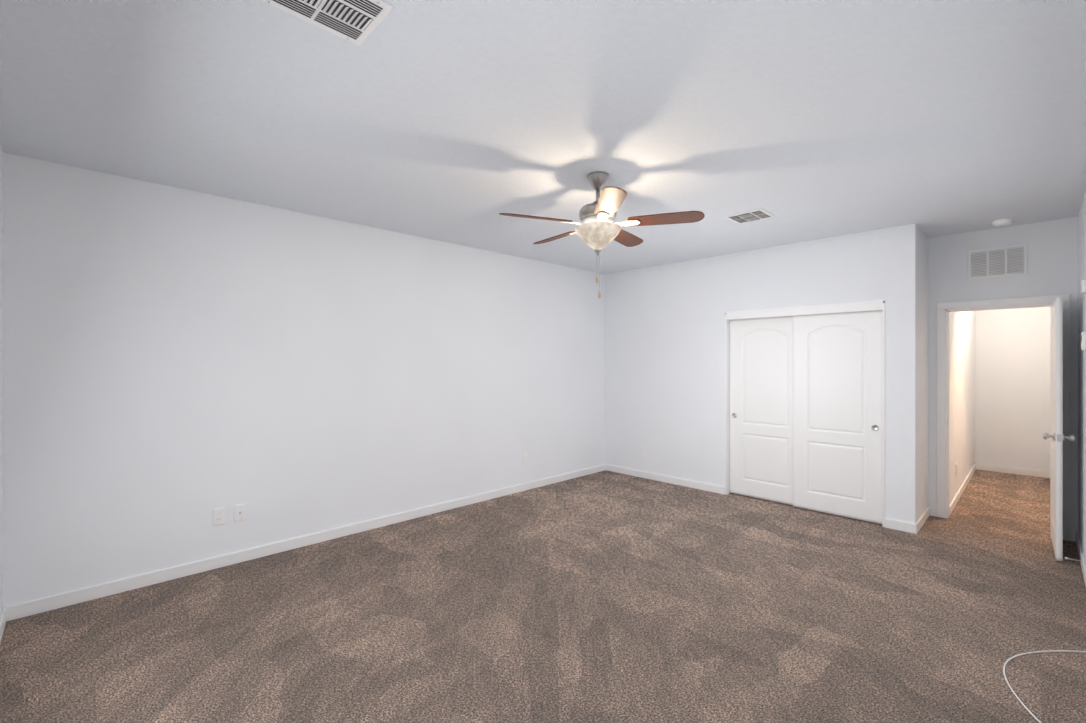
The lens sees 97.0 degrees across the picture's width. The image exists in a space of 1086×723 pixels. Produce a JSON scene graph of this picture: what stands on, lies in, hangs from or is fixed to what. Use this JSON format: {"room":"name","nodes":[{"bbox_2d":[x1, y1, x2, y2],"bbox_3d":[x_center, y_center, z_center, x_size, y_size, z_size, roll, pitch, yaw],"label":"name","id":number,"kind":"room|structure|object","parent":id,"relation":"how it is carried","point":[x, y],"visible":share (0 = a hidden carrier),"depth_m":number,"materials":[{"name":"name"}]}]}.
{"room":"empty bedroom","nodes":[
{"label":"empty bedroom","id":0,"kind":"room"},
{"bbox_2d":[0,145,2,616],"bbox_3d":[-1.602,0.150,1.123,0.120,2.740,4.570,0,0,-44],"label":"wall","id":1,"kind":"structure","parent":0,"point":[1,380],"depth_m":2.74,"materials":[{"name":"paint"}]},
{"bbox_2d":[0,606,11,641],"bbox_3d":[-1.600,1.478,1.215,0.013,0.085,4.380,0,0,-44],"label":"baseboard","id":2,"kind":"structure","parent":1,"relation":"attached to","point":[6,615],"depth_m":2.77,"materials":[{"name":"white"}]},
{"bbox_2d":[3,153,605,607],"bbox_3d":[-1.180,0.150,4.805,5.860,2.740,0.120,0,0,-44],"label":"wall","id":3,"kind":"structure","parent":0,"point":[179,365],"depth_m":3.66,"materials":[{"name":"paint"}]},
{"bbox_2d":[213,508,224,525],"bbox_3d":[-2.389,1.144,3.538,0.074,0.120,0.011,0,0,-44],"label":"electrical outlet","id":4,"kind":"object","parent":3,"relation":"attached to","point":[219,516],"visible":1,"depth_m":3.53,"materials":[{"name":"white plastic"}]},
{"bbox_2d":[234,504,245,521],"bbox_3d":[-2.289,1.144,3.629,0.074,0.120,0.018,0,0,-44],"label":"electrical outlet","id":5,"kind":"object","parent":3,"relation":"attached to","point":[239,512],"visible":1,"depth_m":3.63,"materials":[{"name":"white plastic"}]},
{"bbox_2d":[12,465,603,619],"bbox_3d":[-1.134,1.478,4.757,5.620,0.085,0.013,0,0,-44],"label":"baseboard","id":6,"kind":"structure","parent":3,"relation":"attached to","point":[24,609],"depth_m":3.67,"materials":[{"name":"white"}]},
{"bbox_2d":[523,454,527,464],"bbox_3d":[-0.209,1.155,5.657,0.074,0.120,0.011,0,0,-44],"label":"electrical outlet","id":7,"kind":"object","parent":3,"relation":"attached to","point":[525,459],"visible":1,"depth_m":5.66,"materials":[{"name":"white plastic"}]},
{"bbox_2d":[0,469,1085,722],"bbox_3d":[1.768,1.570,4.484,9.640,0.100,4.690,0,0,-44],"label":"floor","id":8,"kind":"structure","parent":0,"point":[606,597],"depth_m":2.77,"materials":[{"name":"carpet"}]},
{"bbox_2d":[1003,650,1085,722],"bbox_3d":[2.353,1.516,2.212,1.175,0.006,0.341,0,0,-44],"label":"cable","id":9,"kind":"object","parent":8,"relation":"on","point":[1009,659],"visible":1,"depth_m":2.43,"materials":[{"name":"white plastic"}]},
{"bbox_2d":[0,0,1085,273],"bbox_3d":[1.768,-1.270,4.484,9.640,0.100,4.690,0,0,-44],"label":"ceiling","id":10,"kind":"structure","parent":0,"point":[462,122],"depth_m":2.35,"materials":[{"name":"paint"}]},
{"bbox_2d":[261,0,392,45],"bbox_3d":[-0.741,-1.212,1.621,0.366,0.016,0.278,0,0,-44],"label":"ceiling vent","id":11,"kind":"object","parent":10,"relation":"in","point":[357,22],"visible":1,"depth_m":1.67,"materials":[{"name":"white metal"}]},
{"bbox_2d":[499,171,704,297],"bbox_3d":[0.348,-0.812,3.191,1.264,0.815,1.247,0,0,-44],"label":"fan","id":12,"kind":"object","parent":10,"relation":"hanging from","point":[598,229],"visible":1,"depth_m":3.05,"materials":[{"name":"brown wood"}]},
{"bbox_2d":[724,208,774,223],"bbox_3d":[1.734,-1.212,4.032,0.290,0.016,0.310,0,0,-44],"label":"ceiling vent","id":13,"kind":"object","parent":10,"relation":"in","point":[750,216],"visible":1,"depth_m":4.01,"materials":[{"name":"white metal"}]},
{"bbox_2d":[992,218,1012,225],"bbox_3d":[3.981,-1.200,4.160,0.136,0.041,0.136,0,0,-44],"label":"smoke detector","id":14,"kind":"object","parent":10,"relation":"attached to","point":[1004,222],"visible":1,"depth_m":4.12,"materials":[{"name":"white plastic"}]},
{"bbox_2d":[606,224,927,523],"bbox_3d":[2.345,0.150,5.735,0.730,2.740,3.460,0,0,-44],"label":"wall","id":15,"kind":"structure","parent":0,"point":[665,366],"depth_m":5.52,"materials":[{"name":"paint"}]},
{"bbox_2d":[639,446,643,455],"bbox_3d":[1.291,1.175,6.287,0.011,0.120,0.074,0,0,-44],"label":"electrical outlet","id":16,"kind":"object","parent":15,"relation":"attached to","point":[641,451],"visible":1,"depth_m":6.29,"materials":[{"name":"white plastic"}]},
{"bbox_2d":[604,464,724,494],"bbox_3d":[1.484,1.478,6.088,0.013,0.085,1.695,0,0,-44],"label":"baseboard","id":17,"kind":"structure","parent":15,"relation":"attached to","point":[662,478],"depth_m":6.00,"materials":[{"name":"white wood"}]},
{"bbox_2d":[730,316,792,504],"bbox_3d":[2.430,0.513,5.250,0.042,1.990,0.780,0,0,-44],"label":"closet door","id":18,"kind":"structure","parent":15,"relation":"in","point":[761,408],"depth_m":5.26,"materials":[{"name":"white wood"}]},
{"bbox_2d":[725,300,884,526],"bbox_3d":[2.648,0.476,4.980,0.127,2.087,1.511,0,0,-44],"label":"trim","id":19,"kind":"structure","parent":15,"relation":"attached to","point":[873,305],"depth_m":4.93,"materials":[{"name":"white wood"}]},
{"bbox_2d":[793,310,881,523],"bbox_3d":[2.882,0.513,4.728,0.042,1.990,0.780,0,0,-44],"label":"closet door","id":20,"kind":"structure","parent":15,"relation":"in","point":[837,413],"depth_m":4.70,"materials":[{"name":"white wood"}]},
{"bbox_2d":[912,507,931,533],"bbox_3d":[3.553,1.478,4.483,0.743,0.085,0.020,0,0,-44],"label":"baseboard","id":21,"kind":"structure","parent":15,"relation":"attached to","point":[916,527],"depth_m":4.42,"materials":[{"name":"white"}]},
{"bbox_2d":[949,311,974,504],"bbox_3d":[5.004,0.150,5.797,2.930,2.740,0.120,0,0,-44],"label":"wall","id":22,"kind":"structure","parent":0,"point":[962,389],"depth_m":5.57,"materials":[{"name":"paint"}]},
{"bbox_2d":[949,463,976,514],"bbox_3d":[5.057,1.478,5.756,2.910,0.085,0.013,0,0,-44],"label":"baseboard","id":23,"kind":"structure","parent":22,"relation":"attached to","point":[962,488],"depth_m":5.46,"materials":[{"name":"white"}]},
{"bbox_2d":[928,217,1077,541],"bbox_3d":[4.159,0.150,4.479,0.120,2.740,1.110,0,0,-44],"label":"wall","id":24,"kind":"structure","parent":0,"point":[1052,257],"depth_m":4.32,"materials":[{"name":"paint"}]},
{"bbox_2d":[968,244,1026,279],"bbox_3d":[4.150,-0.907,4.390,0.016,0.275,0.395,0,0,-44],"label":"air vent","id":25,"kind":"object","parent":24,"relation":"in","point":[1005,261],"visible":1,"depth_m":4.38,"materials":[{"name":"white metal"}]},
{"bbox_2d":[937,294,1069,540],"bbox_3d":[4.207,0.505,4.429,0.124,2.030,0.760,0,0,-44],"label":"door frame","id":26,"kind":"structure","parent":24,"relation":"in","point":[947,311],"depth_m":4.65,"materials":[{"name":"white wood"}]},
{"bbox_2d":[1043,297,1074,561],"bbox_3d":[4.159,0.509,3.881,0.720,1.997,0.171,0,0,-44],"label":"entry door","id":27,"kind":"structure","parent":26,"relation":"attached to","point":[1056,436],"depth_m":3.64,"materials":[{"name":"white wood"}]},
{"bbox_2d":[975,307,1049,471],"bbox_3d":[6.394,0.150,6.555,0.120,2.740,0.970,0,0,-44],"label":"wall","id":28,"kind":"structure","parent":0,"point":[1012,386],"depth_m":6.50,"materials":[{"name":"paint"}]},
{"bbox_2d":[977,464,1049,477],"bbox_3d":[6.384,1.478,6.469,0.013,0.085,0.780,0,0,-44],"label":"baseboard","id":29,"kind":"structure","parent":28,"relation":"attached to","point":[1019,471],"depth_m":6.48,"materials":[{"name":"white wood"}]},
{"bbox_2d":[1078,190,1085,562],"bbox_3d":[3.404,0.150,2.888,9.520,2.740,0.120,0,0,-44],"label":"wall","id":30,"kind":"structure","parent":0,"point":[1082,383],"depth_m":3.65,"materials":[{"name":"paint"}]},
{"bbox_2d":[1076,532,1085,585],"bbox_3d":[2.222,1.478,1.830,6.350,0.085,0.013,0,0,-44],"label":"baseboard","id":31,"kind":"structure","parent":30,"relation":"attached to","point":[1083,565],"depth_m":3.56,"materials":[{"name":"white"}]},
{"bbox_2d":[1081,280,1085,293],"bbox_3d":[3.740,-0.515,3.318,0.138,0.093,0.029,0,0,-44],"label":"door chime","id":32,"kind":"object","parent":30,"relation":"attached to","point":[1083,286],"visible":1,"depth_m":3.28,"materials":[{"name":"white plastic"}]},
{"bbox_2d":[1081,332,1085,350],"bbox_3d":[3.740,-0.140,3.317,0.108,0.133,0.028,0,0,-44],"label":"light switch","id":33,"kind":"object","parent":30,"relation":"attached to","point":[1083,340],"visible":1,"depth_m":3.29,"materials":[{"name":"white plastic"}]}
]}

